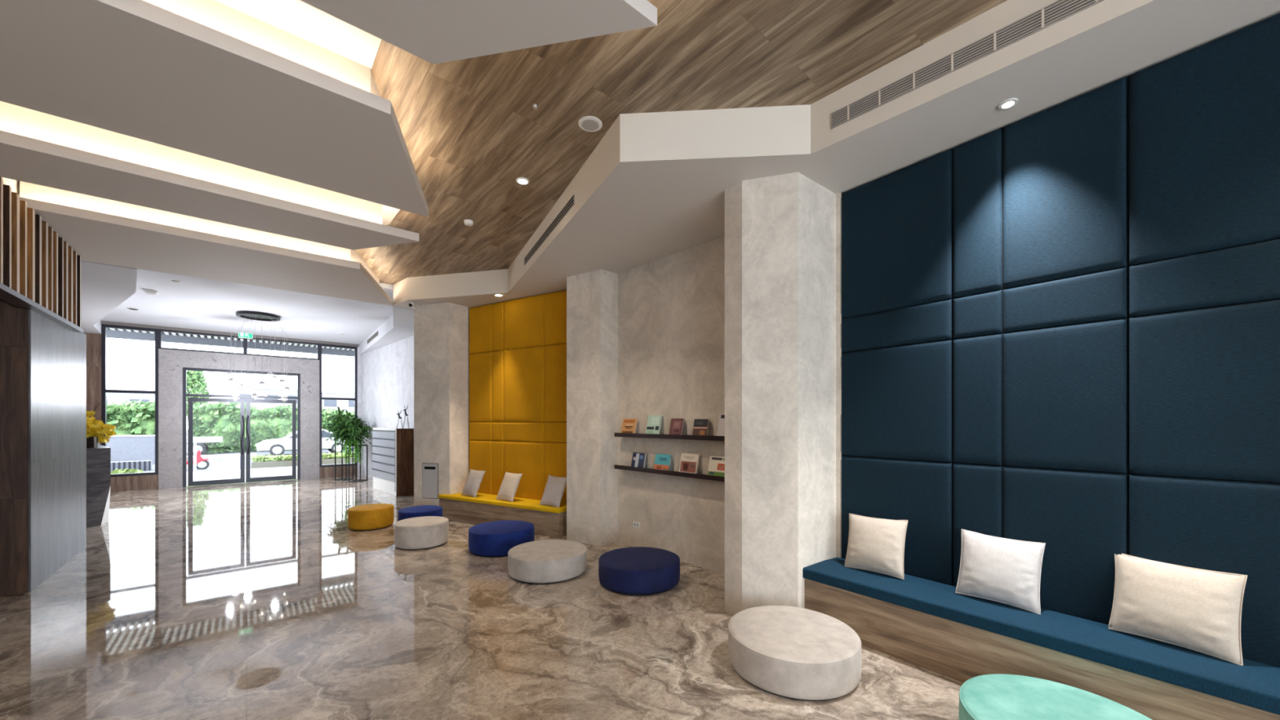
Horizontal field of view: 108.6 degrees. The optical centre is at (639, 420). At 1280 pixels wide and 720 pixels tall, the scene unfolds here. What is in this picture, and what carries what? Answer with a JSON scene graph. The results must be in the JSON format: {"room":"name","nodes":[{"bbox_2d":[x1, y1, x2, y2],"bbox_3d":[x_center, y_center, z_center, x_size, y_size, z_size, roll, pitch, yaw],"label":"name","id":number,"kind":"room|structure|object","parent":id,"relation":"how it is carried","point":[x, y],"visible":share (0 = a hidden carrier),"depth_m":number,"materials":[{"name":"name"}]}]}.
{"room":"lobby","nodes":[
{"label":"lobby","id":0,"kind":"room"},
{"bbox_2d":[1,177,19,195],"bbox_3d":[-2.388,-1.725,0.162,0.180,1.150,13.750,0,0,-41],"label":"wall header","id":1,"kind":"structure","parent":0,"point":[15,184],"depth_m":4.20,"materials":[{"name":"beige paint"}]},
{"bbox_2d":[0,177,83,333],"bbox_3d":[-2.285,-1.485,0.296,0.150,0.890,13.420,0,0,-41],"label":"slatted screen","id":2,"kind":"object","parent":1,"relation":"attached to","point":[40,273],"visible":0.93,"depth_m":4.30,"materials":[{"name":"brown wood"}]},
{"bbox_2d":[0,301,28,596],"bbox_3d":[-7.497,0.255,4.037,3.050,2.690,1.960,0,0,-41],"label":"wall","id":3,"kind":"structure","parent":0,"point":[14,322],"depth_m":4.23,"materials":[{"name":"brown wood"}]},
{"bbox_2d":[28,309,86,591],"bbox_3d":[-6.340,0.258,5.042,0.015,2.685,1.955,0,0,-41],"label":"wall panel","id":4,"kind":"object","parent":3,"relation":"attached to","point":[57,353],"depth_m":4.87,"materials":[{"name":"grey metal"}]},
{"bbox_2d":[80,260,137,333],"bbox_3d":[-9.430,-2.075,7.864,1.986,0.290,6.930,0,0,-41],"label":"ceiling","id":5,"kind":"structure","parent":0,"point":[104,286],"depth_m":6.80,"materials":[{"name":"grey paint"}]},
{"bbox_2d":[83,332,158,492],"bbox_3d":[-11.997,-0.310,10.320,1.677,3.820,0.160,0,0,-41],"label":"wall","id":6,"kind":"structure","parent":0,"point":[93,340],"depth_m":10.21,"materials":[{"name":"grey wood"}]},
{"bbox_2d":[101,324,158,476],"bbox_3d":[-11.683,-0.441,10.562,0.886,3.418,0.100,0,0,-41],"label":"window","id":7,"kind":"structure","parent":6,"relation":"in","point":[104,326],"depth_m":10.53,"materials":[{"name":"black"}]},
{"bbox_2d":[158,328,245,355],"bbox_3d":[-10.758,-1.918,11.352,1.546,0.463,0.100,0,0,-41],"label":"window","id":8,"kind":"structure","parent":6,"relation":"in","point":[160,331],"depth_m":11.24,"materials":[{"name":"black"}]},
{"bbox_2d":[187,397,244,486],"bbox_3d":[-10.547,0.516,11.477,1.046,2.148,0.136,0,0,-41],"label":"door","id":9,"kind":"structure","parent":6,"relation":"in","point":[190,482],"depth_m":11.46,"materials":[{"name":"black"}]},
{"bbox_2d":[101,320,358,346],"bbox_3d":[-10.149,-2.185,11.867,4.954,0.070,0.190,0,0,-41],"label":"trim","id":10,"kind":"structure","parent":6,"relation":"attached to","point":[107,322],"depth_m":11.37,"materials":[{"name":"grey"}]},
{"bbox_2d":[158,348,319,488],"bbox_3d":[-10.182,-0.043,11.884,3.113,3.287,0.240,0,0,-41],"label":"trim","id":11,"kind":"structure","parent":6,"relation":"attached to","point":[171,362],"depth_m":11.31,"materials":[{"name":"grey stone"}]},
{"bbox_2d":[182,367,300,487],"bbox_3d":[-10.173,0.159,11.853,2.284,2.882,0.100,0,0,-41],"label":"door frame","id":12,"kind":"structure","parent":6,"relation":"attached to","point":[185,394],"depth_m":11.51,"materials":[{"name":"black"}]},
{"bbox_2d":[245,399,296,482],"bbox_3d":[-9.741,0.516,12.166,1.041,2.148,0.136,0,0,-41],"label":"door","id":13,"kind":"structure","parent":6,"relation":"in","point":[248,479],"depth_m":12.10,"materials":[{"name":"black"}]},
{"bbox_2d":[1,0,399,225],"bbox_3d":[-0.585,-2.360,1.684,10.900,0.120,13.920,0,0,-41],"label":"ceiling","id":14,"kind":"structure","parent":0,"point":[298,18],"depth_m":2.70,"materials":[{"name":"white paint"}]},
{"bbox_2d":[0,101,418,249],"bbox_3d":[-3.767,-2.116,4.259,3.010,0.373,0.750,0,0,-41],"label":"ceiling slab","id":15,"kind":"structure","parent":14,"relation":"hanging from","point":[37,148],"depth_m":3.91,"materials":[{"name":"white paint"}]},
{"bbox_2d":[0,0,428,217],"bbox_3d":[-2.658,-2.116,2.888,2.913,0.373,1.395,0,0,-41],"label":"ceiling slab","id":16,"kind":"structure","parent":14,"relation":"hanging from","point":[213,79],"depth_m":2.72,"materials":[{"name":"white paint"}]},
{"bbox_2d":[300,0,657,64],"bbox_3d":[-1.417,-2.116,1.600,3.125,0.373,0.966,0,0,-41],"label":"ceiling slab","id":17,"kind":"structure","parent":14,"relation":"hanging from","point":[433,31],"depth_m":2.23,"materials":[{"name":"white paint"}]},
{"bbox_2d":[100,268,393,344],"bbox_3d":[-6.809,-2.320,10.157,9.350,0.200,7.050,0,0,-41],"label":"ceiling","id":18,"kind":"structure","parent":0,"point":[194,303],"depth_m":9.28,"materials":[{"name":"grey paint"}]},
{"bbox_2d":[143,288,159,294],"bbox_3d":[-8.345,-2.193,7.855,0.180,0.052,0.180,0,0,-41],"label":"ceiling light","id":19,"kind":"object","parent":18,"relation":"attached to","point":[146,291],"visible":1,"depth_m":7.81,"materials":[{"name":"white plastic"}]},
{"bbox_2d":[238,333,253,338],"bbox_3d":[-10.072,-2.193,11.749,0.280,0.170,0.069,0,0,-41],"label":"exit sign","id":20,"kind":"object","parent":18,"relation":"attached to","point":[243,335],"visible":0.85,"depth_m":11.73,"materials":[{"name":"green plastic"}]},
{"bbox_2d":[226,311,290,402],"bbox_3d":[-8.077,-1.299,9.655,1.698,1.831,0.721,0,0,0],"label":"chandelier","id":21,"kind":"object","parent":18,"relation":"hanging from","point":[258,316],"visible":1,"depth_m":9.63,"materials":[{"name":"black metal"}]},
{"bbox_2d":[245,337,319,359],"bbox_3d":[-9.575,-1.918,12.364,1.567,0.463,0.100,0,0,-41],"label":"window","id":22,"kind":"structure","parent":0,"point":[256,339],"depth_m":12.31,"materials":[{"name":"black"}]},
{"bbox_2d":[319,344,360,478],"bbox_3d":[-7.260,-0.310,14.370,4.560,3.820,0.160,0,0,-41],"label":"wall","id":23,"kind":"structure","parent":0,"point":[324,472],"depth_m":13.36,"materials":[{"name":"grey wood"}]},
{"bbox_2d":[319,343,357,467],"bbox_3d":[-8.632,-0.423,13.170,0.914,3.453,0.100,0,0,-41],"label":"window","id":24,"kind":"structure","parent":23,"relation":"in","point":[355,348],"depth_m":13.03,"materials":[{"name":"black"}]},
{"bbox_2d":[360,288,413,355],"bbox_3d":[-4.905,-2.075,11.720,4.024,0.290,6.950,0,0,-41],"label":"ceiling","id":25,"kind":"structure","parent":0,"point":[400,326],"depth_m":10.10,"materials":[{"name":"grey paint"}]},
{"bbox_2d":[367,330,377,343],"bbox_3d":[-6.783,-2.100,11.660,0.009,0.106,1.701,0,0,-38],"label":"ceiling vent","id":26,"kind":"object","parent":25,"relation":"in","point":[375,334],"visible":1,"depth_m":11.61,"materials":[{"name":"black"}]},
{"bbox_2d":[360,335,413,479],"bbox_3d":[-6.221,-0.350,11.747,0.329,3.900,5.438,0,0,-45],"label":"wall","id":27,"kind":"structure","parent":0,"point":[387,371],"depth_m":11.74,"materials":[{"name":"paint"}]},
{"bbox_2d":[468,308,469,473],"bbox_3d":[-1.901,-0.165,7.400,2.799,3.530,0.190,0,0,31],"label":"wall","id":28,"kind":"structure","parent":0,"point":[468,308],"depth_m":7.92,"materials":[{"name":"grey paint"}]},
{"bbox_2d":[469,289,566,503],"bbox_3d":[-1.883,-0.333,7.234,2.396,3.185,0.046,0,0,31],"label":"wall panel","id":29,"kind":"object","parent":28,"relation":"attached to","point":[517,347],"visible":0.81,"depth_m":7.22,"materials":[{"name":"yellow"}]},
{"bbox_2d":[0,475,964,719],"bbox_3d":[-2.854,1.660,4.415,11.000,0.120,21.020,0,0,-41],"label":"floor","id":30,"kind":"structure","parent":0,"point":[254,600],"depth_m":3.48,"materials":[{"name":"brown stone"}]},
{"bbox_2d":[86,444,111,528],"bbox_3d":[-9.320,1.009,7.403,1.354,1.182,2.834,0,0,-41],"label":"reception desk","id":31,"kind":"object","parent":30,"relation":"on","point":[98,459],"visible":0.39,"depth_m":6.96,"materials":[{"name":"grey stone"}]},
{"bbox_2d":[86,392,116,448],"bbox_3d":[-8.538,-0.013,7.092,0.626,0.861,0.418,0,0,-41],"label":"flower vase","id":32,"kind":"object","parent":31,"relation":"on","point":[95,434],"visible":0.54,"depth_m":7.13,"materials":[{"name":"yellow plant"}]},
{"bbox_2d":[334,438,353,479],"bbox_3d":[-8.022,1.019,12.475,0.317,1.162,0.302,0,0,0],"label":"plant stand","id":33,"kind":"object","parent":30,"relation":"on","point":[341,478],"visible":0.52,"depth_m":12.52,"materials":[{"name":"black metal"}]},
{"bbox_2d":[323,406,357,456],"bbox_3d":[-7.999,0.306,12.489,0.924,1.357,0.882,0,0,6],"label":"potted fern","id":34,"kind":"object","parent":33,"relation":"on","point":[341,416],"visible":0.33,"depth_m":12.31,"materials":[{"name":"green plant"}]},
{"bbox_2d":[324,410,373,464],"bbox_3d":[-7.593,0.455,12.063,1.112,1.406,1.241,0,0,-33],"label":"potted fern","id":35,"kind":"object","parent":33,"relation":"on","point":[349,428],"visible":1,"depth_m":11.92,"materials":[{"name":"green plant"}]},
{"bbox_2d":[348,444,368,481],"bbox_3d":[-7.460,1.119,12.176,0.318,0.962,0.322,0,0,0],"label":"plant stand","id":36,"kind":"object","parent":30,"relation":"on","point":[366,445],"visible":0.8,"depth_m":12.32,"materials":[{"name":"black metal"}]},
{"bbox_2d":[347,503,394,530],"bbox_3d":[-4.059,1.446,6.950,0.610,0.308,0.610,0,0,-35],"label":"ottoman","id":37,"kind":"object","parent":30,"relation":"on","point":[370,517],"visible":1,"depth_m":6.72,"materials":[{"name":"fabric"}]},
{"bbox_2d":[372,427,413,496],"bbox_3d":[-5.626,0.884,10.418,1.750,1.432,0.352,0,0,45],"label":"cabinet","id":38,"kind":"object","parent":30,"relation":"on","point":[393,448],"visible":1,"depth_m":9.90,"materials":[{"name":"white wood"}]},
{"bbox_2d":[395,409,402,428],"bbox_3d":[-5.199,-0.031,9.950,0.135,0.401,0.159,0,0,-5],"label":"sculpture","id":39,"kind":"object","parent":38,"relation":"on","point":[398,413],"visible":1,"depth_m":9.93,"materials":[{"name":"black metal"}]},
{"bbox_2d":[402,404,409,428],"bbox_3d":[-5.061,-0.085,9.950,0.135,0.509,0.159,0,0,-5],"label":"sculpture","id":40,"kind":"object","parent":38,"relation":"on","point":[405,410],"visible":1,"depth_m":9.94,"materials":[{"name":"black metal"}]},
{"bbox_2d":[397,505,442,521],"bbox_3d":[-3.242,1.446,6.800,0.600,0.308,0.600,0,0,30],"label":"ottoman","id":41,"kind":"object","parent":30,"relation":"on","point":[420,510],"visible":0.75,"depth_m":6.63,"materials":[{"name":"blue fabric"}]},
{"bbox_2d":[394,515,448,550],"bbox_3d":[-2.829,1.446,5.970,0.640,0.308,0.640,0,0,14],"label":"ottoman","id":42,"kind":"object","parent":30,"relation":"on","point":[417,533],"visible":1,"depth_m":5.73,"materials":[{"name":"white fabric"}]},
{"bbox_2d":[413,302,468,506],"bbox_3d":[-3.697,-0.165,8.404,0.821,3.530,2.131,0,0,-28],"label":"column","id":43,"kind":"structure","parent":30,"relation":"on","point":[441,330],"depth_m":7.61,"materials":[{"name":"grey paint"}]},
{"bbox_2d":[422,462,438,498],"bbox_3d":[-3.463,0.993,7.591,0.301,0.581,0.016,0,0,14],"label":"access hatch","id":44,"kind":"object","parent":43,"relation":"attached to","point":[429,470],"visible":1,"depth_m":7.59,"materials":[{"name":"grey"}]},
{"bbox_2d":[468,520,534,557],"bbox_3d":[-1.725,1.458,5.750,0.790,0.283,0.790,0,0,-45],"label":"ottoman","id":45,"kind":"object","parent":30,"relation":"on","point":[495,539],"visible":0.91,"depth_m":5.45,"materials":[{"name":"blue fabric"}]},
{"bbox_2d":[438,492,566,537],"bbox_3d":[-2.094,1.403,7.089,2.513,0.395,0.466,0,0,30],"label":"bench","id":46,"kind":"object","parent":30,"relation":"on","point":[547,520],"visible":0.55,"depth_m":6.83,"materials":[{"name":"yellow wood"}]},
{"bbox_2d":[461,469,485,497],"bbox_3d":[-2.682,1.001,7.391,0.405,0.409,0.205,0,0,37],"label":"cushion","id":47,"kind":"object","parent":46,"relation":"on","point":[472,485],"visible":1,"depth_m":7.32,"materials":[{"name":"grey fabric"}]},
{"bbox_2d":[495,471,522,502],"bbox_3d":[-1.988,1.000,6.984,0.405,0.408,0.205,0,0,37],"label":"cushion","id":48,"kind":"object","parent":46,"relation":"on","point":[508,489],"visible":1,"depth_m":6.92,"materials":[{"name":"beige fabric"}]},
{"bbox_2d":[539,475,566,507],"bbox_3d":[-1.226,1.000,6.540,0.405,0.408,0.208,0,0,37],"label":"cushion","id":49,"kind":"object","parent":46,"relation":"on","point":[554,488],"visible":0.98,"depth_m":6.48,"materials":[{"name":"grey fabric"}]},
{"bbox_2d":[507,539,586,583],"bbox_3d":[-0.976,1.476,4.880,0.820,0.248,0.820,0,0,25],"label":"ottoman","id":50,"kind":"object","parent":30,"relation":"on","point":[545,561],"visible":1,"depth_m":4.60,"materials":[{"name":"white fabric"}]},
{"bbox_2d":[566,269,617,546],"bbox_3d":[-0.675,-0.165,6.638,0.707,3.530,1.601,0,0,-6],"label":"column","id":51,"kind":"structure","parent":30,"relation":"on","point":[592,296],"depth_m":5.98,"materials":[{"name":"grey paint"}]},
{"bbox_2d":[598,546,679,595],"bbox_3d":[-0.007,1.476,4.580,0.810,0.248,0.810,0,0,6],"label":"ottoman","id":52,"kind":"object","parent":30,"relation":"on","point":[629,571],"visible":1,"depth_m":4.30,"materials":[{"name":"blue fabric"}]},
{"bbox_2d":[724,172,841,615],"bbox_3d":[1.176,-0.165,4.321,0.989,3.530,1.504,0,0,-3],"label":"column","id":53,"kind":"structure","parent":30,"relation":"on","point":[783,317],"depth_m":3.67,"materials":[{"name":"grey paint"}]},
{"bbox_2d":[728,605,862,701],"bbox_3d":[0.991,1.476,3.000,0.820,0.248,0.820,0,0,28],"label":"ottoman","id":54,"kind":"object","parent":30,"relation":"on","point":[790,652],"visible":1,"depth_m":2.75,"materials":[{"name":"white fabric"}]},
{"bbox_2d":[802,557,1279,719],"bbox_3d":[3.114,1.377,1.792,0.498,0.445,5.250,0,0,-40],"label":"bench","id":55,"kind":"object","parent":30,"relation":"on","point":[921,622],"visible":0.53,"depth_m":2.60,"materials":[{"name":"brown wood"}]},
{"bbox_2d":[844,513,907,579],"bbox_3d":[1.800,0.947,3.522,0.182,0.426,0.445,0,0,-41],"label":"cushion","id":56,"kind":"object","parent":55,"relation":"on","point":[875,544],"visible":1,"depth_m":3.46,"materials":[{"name":"beige fabric"}]},
{"bbox_2d":[955,528,1045,614],"bbox_3d":[2.288,0.947,2.937,0.184,0.420,0.442,0,0,-41],"label":"cushion","id":57,"kind":"object","parent":55,"relation":"on","point":[1004,571],"visible":1,"depth_m":2.88,"materials":[{"name":"white fabric"}]},
{"bbox_2d":[1107,553,1247,666],"bbox_3d":[2.759,0.948,2.382,0.183,0.419,0.462,0,0,-35],"label":"cushion","id":58,"kind":"object","parent":55,"relation":"on","point":[1195,609],"visible":1,"depth_m":2.32,"materials":[{"name":"beige fabric"}]},
{"bbox_2d":[958,674,1151,719],"bbox_3d":[1.940,1.476,2.080,0.820,0.248,0.820,0,0,-2],"label":"ottoman","id":59,"kind":"object","parent":30,"relation":"on","point":[987,696],"visible":1,"depth_m":2.22,"materials":[{"name":"green fabric"}]},
{"bbox_2d":[19,0,1279,308],"bbox_3d":[0.641,-2.116,2.559,7.500,0.373,14.109,0,0,-41],"label":"ceiling","id":60,"kind":"structure","parent":0,"point":[653,188],"depth_m":3.48,"materials":[{"name":"beige paint"}]},
{"bbox_2d":[524,194,574,265],"bbox_3d":[-1.063,-2.079,5.167,0.009,0.094,1.928,0,0,-28],"label":"ceiling vent","id":61,"kind":"object","parent":60,"relation":"in","point":[571,202],"visible":1,"depth_m":4.96,"materials":[{"name":"black"}]},
{"bbox_2d":[831,0,1104,128],"bbox_3d":[1.860,-2.091,2.649,0.011,0.107,1.544,0,0,-43],"label":"ceiling vent","id":62,"kind":"object","parent":60,"relation":"in","point":[1058,11],"visible":1,"depth_m":2.63,"materials":[{"name":"black"}]},
{"bbox_2d":[998,97,1017,110],"bbox_3d":[2.238,-1.925,2.798,0.096,0.009,0.096,0,0,-41],"label":"recessed light","id":63,"kind":"object","parent":60,"relation":"in","point":[1007,104],"visible":1,"depth_m":2.79,"materials":[{"name":"white plastic"}]},
{"bbox_2d":[617,235,724,573],"bbox_3d":[0.561,-0.165,5.322,0.350,3.530,2.225,0,0,-41],"label":"wall","id":64,"kind":"structure","parent":0,"point":[671,308],"depth_m":5.32,"materials":[{"name":"grey paint"}]},
{"bbox_2d":[614,464,724,481],"bbox_3d":[0.397,0.591,5.215,0.130,0.050,1.983,0,0,-43],"label":"wall shelf","id":65,"kind":"object","parent":64,"relation":"attached to","point":[700,476],"visible":0.64,"depth_m":5.15,"materials":[{"name":"black laminate"}]},
{"bbox_2d":[631,452,647,467],"bbox_3d":[-0.014,0.493,5.677,0.072,0.191,0.220,0,0,-43],"label":"book","id":66,"kind":"object","parent":65,"relation":"on","point":[638,460],"visible":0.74,"depth_m":5.65,"materials":[{"name":"blue paper"}]},
{"bbox_2d":[633,453,643,466],"bbox_3d":[-0.026,0.490,5.665,0.001,0.169,0.174,16,-11,-42],"label":"print","id":67,"kind":"object","parent":66,"relation":"attached to","point":[636,459],"depth_m":5.67},
{"bbox_2d":[653,453,671,471],"bbox_3d":[0.263,0.489,5.373,0.064,0.194,0.241,0,0,-43],"label":"book","id":68,"kind":"object","parent":65,"relation":"on","point":[663,462],"visible":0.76,"depth_m":5.36,"materials":[{"name":"teal paper"}]},
{"bbox_2d":[653,457,669,470],"bbox_3d":[0.252,0.508,5.361,0.001,0.151,0.239,16,-11,-42],"label":"print","id":69,"kind":"object","parent":68,"relation":"attached to","point":[662,467],"depth_m":5.35},
{"bbox_2d":[679,453,699,473],"bbox_3d":[0.544,0.475,5.078,0.071,0.223,0.249,0,0,-43],"label":"book","id":70,"kind":"object","parent":65,"relation":"on","point":[689,463],"visible":0.84,"depth_m":5.06,"materials":[{"name":"beige paper"}]},
{"bbox_2d":[680,456,696,472],"bbox_3d":[0.534,0.481,5.067,0.001,0.169,0.222,16,-11,-42],"label":"print","id":71,"kind":"object","parent":70,"relation":"attached to","point":[686,466],"depth_m":5.06},
{"bbox_2d":[707,455,724,476],"bbox_3d":[0.831,0.481,4.772,0.076,0.215,0.275,0,0,-43],"label":"book","id":72,"kind":"object","parent":65,"relation":"on","point":[717,464],"visible":0.66,"depth_m":4.79,"materials":[{"name":"beige paper"}]},
{"bbox_2d":[614,432,724,440],"bbox_3d":[0.397,0.180,5.215,0.130,0.050,1.983,0,0,-43],"label":"wall shelf","id":73,"kind":"object","parent":64,"relation":"attached to","point":[616,434],"visible":0.64,"depth_m":5.15,"materials":[{"name":"black laminate"}]},
{"bbox_2d":[621,418,637,433],"bbox_3d":[-0.136,0.075,5.802,0.064,0.200,0.255,0,0,-43],"label":"book","id":74,"kind":"object","parent":73,"relation":"on","point":[628,425],"visible":0.82,"depth_m":5.78,"materials":[{"name":"brown paper"}]},
{"bbox_2d":[645,415,662,434],"bbox_3d":[0.167,0.056,5.487,0.078,0.242,0.217,0,0,-43],"label":"book","id":75,"kind":"object","parent":73,"relation":"on","point":[654,422],"visible":0.82,"depth_m":5.46,"materials":[{"name":"green paper"}]},
{"bbox_2d":[646,417,659,433],"bbox_3d":[0.157,0.055,5.476,0.002,0.198,0.202,16,-11,-42],"label":"print","id":76,"kind":"object","parent":75,"relation":"attached to","point":[655,420],"depth_m":5.47},
{"bbox_2d":[668,418,684,435],"bbox_3d":[0.415,0.075,5.211,0.064,0.200,0.186,0,0,-43],"label":"book","id":77,"kind":"object","parent":73,"relation":"on","point":[677,425],"visible":0.8,"depth_m":5.19,"materials":[{"name":"red paper"}]},
{"bbox_2d":[671,421,680,433],"bbox_3d":[0.413,0.073,5.196,0.001,0.140,0.110,16,-11,-42],"label":"print","id":78,"kind":"object","parent":77,"relation":"attached to","point":[676,428],"depth_m":5.19},
{"bbox_2d":[692,418,710,435],"bbox_3d":[0.655,0.079,4.952,0.063,0.192,0.195,0,0,-43],"label":"book","id":79,"kind":"object","parent":73,"relation":"on","point":[700,427],"visible":0.82,"depth_m":4.94,"materials":[{"name":"brown paper"}]},
{"bbox_2d":[716,413,724,435],"bbox_3d":[0.888,0.052,4.714,0.079,0.248,0.193,0,0,-43],"label":"book","id":80,"kind":"object","parent":73,"relation":"on","point":[721,429],"visible":0.3,"depth_m":4.75,"materials":[{"name":"grey paper"}]},
{"bbox_2d":[355,0,1006,284],"bbox_3d":[1.335,-2.294,3.378,5.180,0.012,13.800,0,0,-41],"label":"ceiling","id":81,"kind":"structure","parent":0,"point":[470,127],"depth_m":3.17,"materials":[{"name":"wood"}]},
{"bbox_2d":[463,219,473,226],"bbox_3d":[-1.964,-2.266,5.274,0.100,0.042,0.100,0,0,-41],"label":"sensor","id":82,"kind":"object","parent":81,"relation":"attached to","point":[467,222],"visible":1,"depth_m":5.25,"materials":[{"name":"white plastic"}]},
{"bbox_2d":[515,177,529,184],"bbox_3d":[-1.119,-2.283,4.385,0.126,0.009,0.126,0,0,-41],"label":"recessed light","id":83,"kind":"object","parent":81,"relation":"in","point":[521,180],"visible":1,"depth_m":4.38,"materials":[{"name":"white plastic"}]},
{"bbox_2d":[577,115,602,132],"bbox_3d":[-0.383,-2.280,3.544,0.184,0.014,0.184,0,0,-41],"label":"ceiling speaker","id":84,"kind":"object","parent":81,"relation":"attached to","point":[588,123],"visible":1,"depth_m":3.52,"materials":[{"name":"white plastic"}]},
{"bbox_2d":[582,120,599,130],"bbox_3d":[-0.383,-2.275,3.544,0.132,0.003,0.132,0,0,-41],"label":"grille","id":85,"kind":"object","parent":84,"relation":"attached to","point":[587,125],"depth_m":3.54,"materials":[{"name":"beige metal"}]},
{"bbox_3d":[3.952,-0.165,1.188,0.649,3.530,7.706,0,0,-41],"label":"wall","id":86,"kind":"structure","parent":0,"visible":0},
{"bbox_2d":[840,13,1279,667],"bbox_3d":[3.926,-0.362,0.979,0.047,3.125,7.404,0,0,-37],"label":"wall panel","id":87,"kind":"object","parent":86,"relation":"attached to","point":[1060,324],"visible":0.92,"depth_m":2.67,"materials":[{"name":"blue"}]},
{"label":"outside","id":88,"kind":"structure","parent":0,"visible":0},
{"bbox_2d":[106,328,354,356],"bbox_3d":[-10.690,-2.565,14.042,14.000,0.470,3.800,0,0,-41],"label":"entrance canopy","id":89,"kind":"object","parent":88,"point":[171,337],"visible":0.21,"depth_m":14.22,"materials":[{"name":"grey metal"}]},
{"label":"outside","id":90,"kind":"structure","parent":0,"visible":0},
{"bbox_2d":[142,431,354,472],"bbox_3d":[-45.652,2.050,53.395,180.000,0.300,99.500,0,0,-41],"label":"road","id":91,"kind":"structure","parent":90,"point":[224,464],"depth_m":20.92,"materials":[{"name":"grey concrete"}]},
{"bbox_2d":[106,435,155,463],"bbox_3d":[-22.963,1.265,19.179,5.020,1.270,0.260,0,0,-41],"label":"wall","id":92,"kind":"structure","parent":91,"relation":"on","point":[123,447],"depth_m":19.91,"materials":[{"name":"paint"}]},
{"bbox_2d":[106,399,155,435],"bbox_3d":[-24.845,0.525,20.066,6.565,3.020,2.499,0,0,-41],"label":"hedge","id":93,"kind":"object","parent":91,"relation":"on","point":[133,417],"visible":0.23,"depth_m":20.62,"materials":[{"name":"green plant"}]},
{"bbox_2d":[106,389,155,404],"bbox_3d":[-49.301,-0.400,40.736,10.400,4.600,6.400,0,0,-41],"label":"building","id":94,"kind":"structure","parent":91,"relation":"on","point":[115,397],"depth_m":40.44,"materials":[{"name":"grey"}]},
{"bbox_2d":[111,460,151,471],"bbox_3d":[-19.275,1.715,17.292,1.270,0.370,0.530,0,0,-41],"label":"fence","id":95,"kind":"object","parent":91,"relation":"on","point":[145,465],"visible":0.59,"depth_m":17.24,"materials":[{"name":"grey metal"}]},
{"bbox_2d":[193,443,195,471],"bbox_3d":[-16.918,1.375,17.488,0.067,1.050,0.070,0,0,-41],"label":"bollard","id":96,"kind":"object","parent":91,"relation":"on","point":[194,444],"visible":1,"depth_m":17.46,"materials":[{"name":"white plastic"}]},
{"bbox_2d":[186,448,209,469],"bbox_3d":[-17.485,1.482,17.652,1.416,0.866,0.516,0,0,-41],"label":"scooter","id":97,"kind":"object","parent":91,"relation":"on","point":[199,459],"visible":0.34,"depth_m":17.89,"materials":[{"name":"red plastic"}]},
{"bbox_2d":[186,370,210,417],"bbox_3d":[-27.484,-0.742,28.336,1.551,5.288,1.579,0,0,-41],"label":"tree","id":98,"kind":"object","parent":91,"relation":"on","point":[193,377],"visible":0.54,"depth_m":28.19,"materials":[{"name":"green plant"}]},
{"bbox_2d":[186,436,222,455],"bbox_3d":[-25.484,0.910,24.630,4.650,1.980,1.790,0,0,-41],"label":"truck","id":99,"kind":"object","parent":91,"relation":"on","point":[201,442],"visible":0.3,"depth_m":25.00,"materials":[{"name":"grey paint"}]},
{"bbox_2d":[186,453,257,459],"bbox_3d":[-21.523,1.840,23.634,2.800,0.140,1.300,0,0,-41],"label":"kerb","id":100,"kind":"object","parent":91,"relation":"on","point":[226,455],"visible":0.57,"depth_m":23.37,"materials":[{"name":"grey"}]},
{"bbox_2d":[186,401,297,453],"bbox_3d":[-24.019,0.423,28.898,6.261,3.228,2.717,0,0,-41],"label":"hedge","id":101,"kind":"object","parent":91,"relation":"on","point":[217,419],"visible":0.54,"depth_m":27.43,"materials":[{"name":"green plant"}]},
{"bbox_2d":[231,386,297,408],"bbox_3d":[-43.243,-0.900,53.809,6.600,5.600,6.400,0,0,-41],"label":"building","id":102,"kind":"structure","parent":91,"relation":"on","point":[264,391],"depth_m":51.21,"materials":[{"name":"grey"}]},
{"bbox_2d":[251,460,292,468],"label":"planter","id":103,"kind":"object","parent":91,"relation":"on","point":[278,464],"depth_m":18.36,"materials":[{"name":"grey"}]},
{"bbox_2d":[244,451,354,462],"bbox_3d":[-12.024,1.528,21.237,9.438,0.362,0.902,0,0,-41],"label":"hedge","id":104,"kind":"object","parent":103,"relation":"in","point":[260,458],"visible":0.21,"depth_m":18.69,"materials":[{"name":"plant"}]},
{"bbox_2d":[255,428,354,455],"bbox_3d":[-18.843,1.190,26.066,4.500,1.420,1.790,0,0,-41],"label":"car","id":105,"kind":"object","parent":91,"relation":"on","point":[277,446],"visible":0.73,"depth_m":24.80,"materials":[{"name":"grey paint"}]},
{"bbox_2d":[321,391,354,413],"bbox_3d":[-32.359,-0.700,57.852,14.400,5.200,6.400,0,0,-41],"label":"building","id":106,"kind":"structure","parent":91,"relation":"on","point":[348,405],"depth_m":52.27,"materials":[{"name":"grey"}]},
{"bbox_2d":[321,457,354,464],"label":"planter","id":107,"kind":"object","parent":91,"relation":"on","point":[324,461],"depth_m":19.71,"materials":[{"name":"grey"}]},
{"bbox_2d":[321,407,354,449],"bbox_3d":[-19.001,0.536,33.230,6.988,3.007,2.693,0,0,-41],"label":"hedge","id":108,"kind":"object","parent":91,"relation":"on","point":[326,414],"visible":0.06,"depth_m":30.57,"materials":[{"name":"green plant"}]},
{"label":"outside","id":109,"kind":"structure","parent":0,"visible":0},
{"bbox_2d":[186,466,297,486],"bbox_3d":[-11.769,1.815,13.765,120.000,0.370,4.780,0,0,-41],"label":"terrace","id":110,"kind":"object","parent":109,"point":[276,471],"depth_m":14.09,"materials":[{"name":"grey"}]},
{"bbox_2d":[111,468,143,474],"bbox_3d":[-14.669,1.659,13.152,0.612,0.587,0.979,0,0,-41],"label":"ground cover","id":111,"kind":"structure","parent":110,"relation":"on","point":[126,470],"depth_m":13.06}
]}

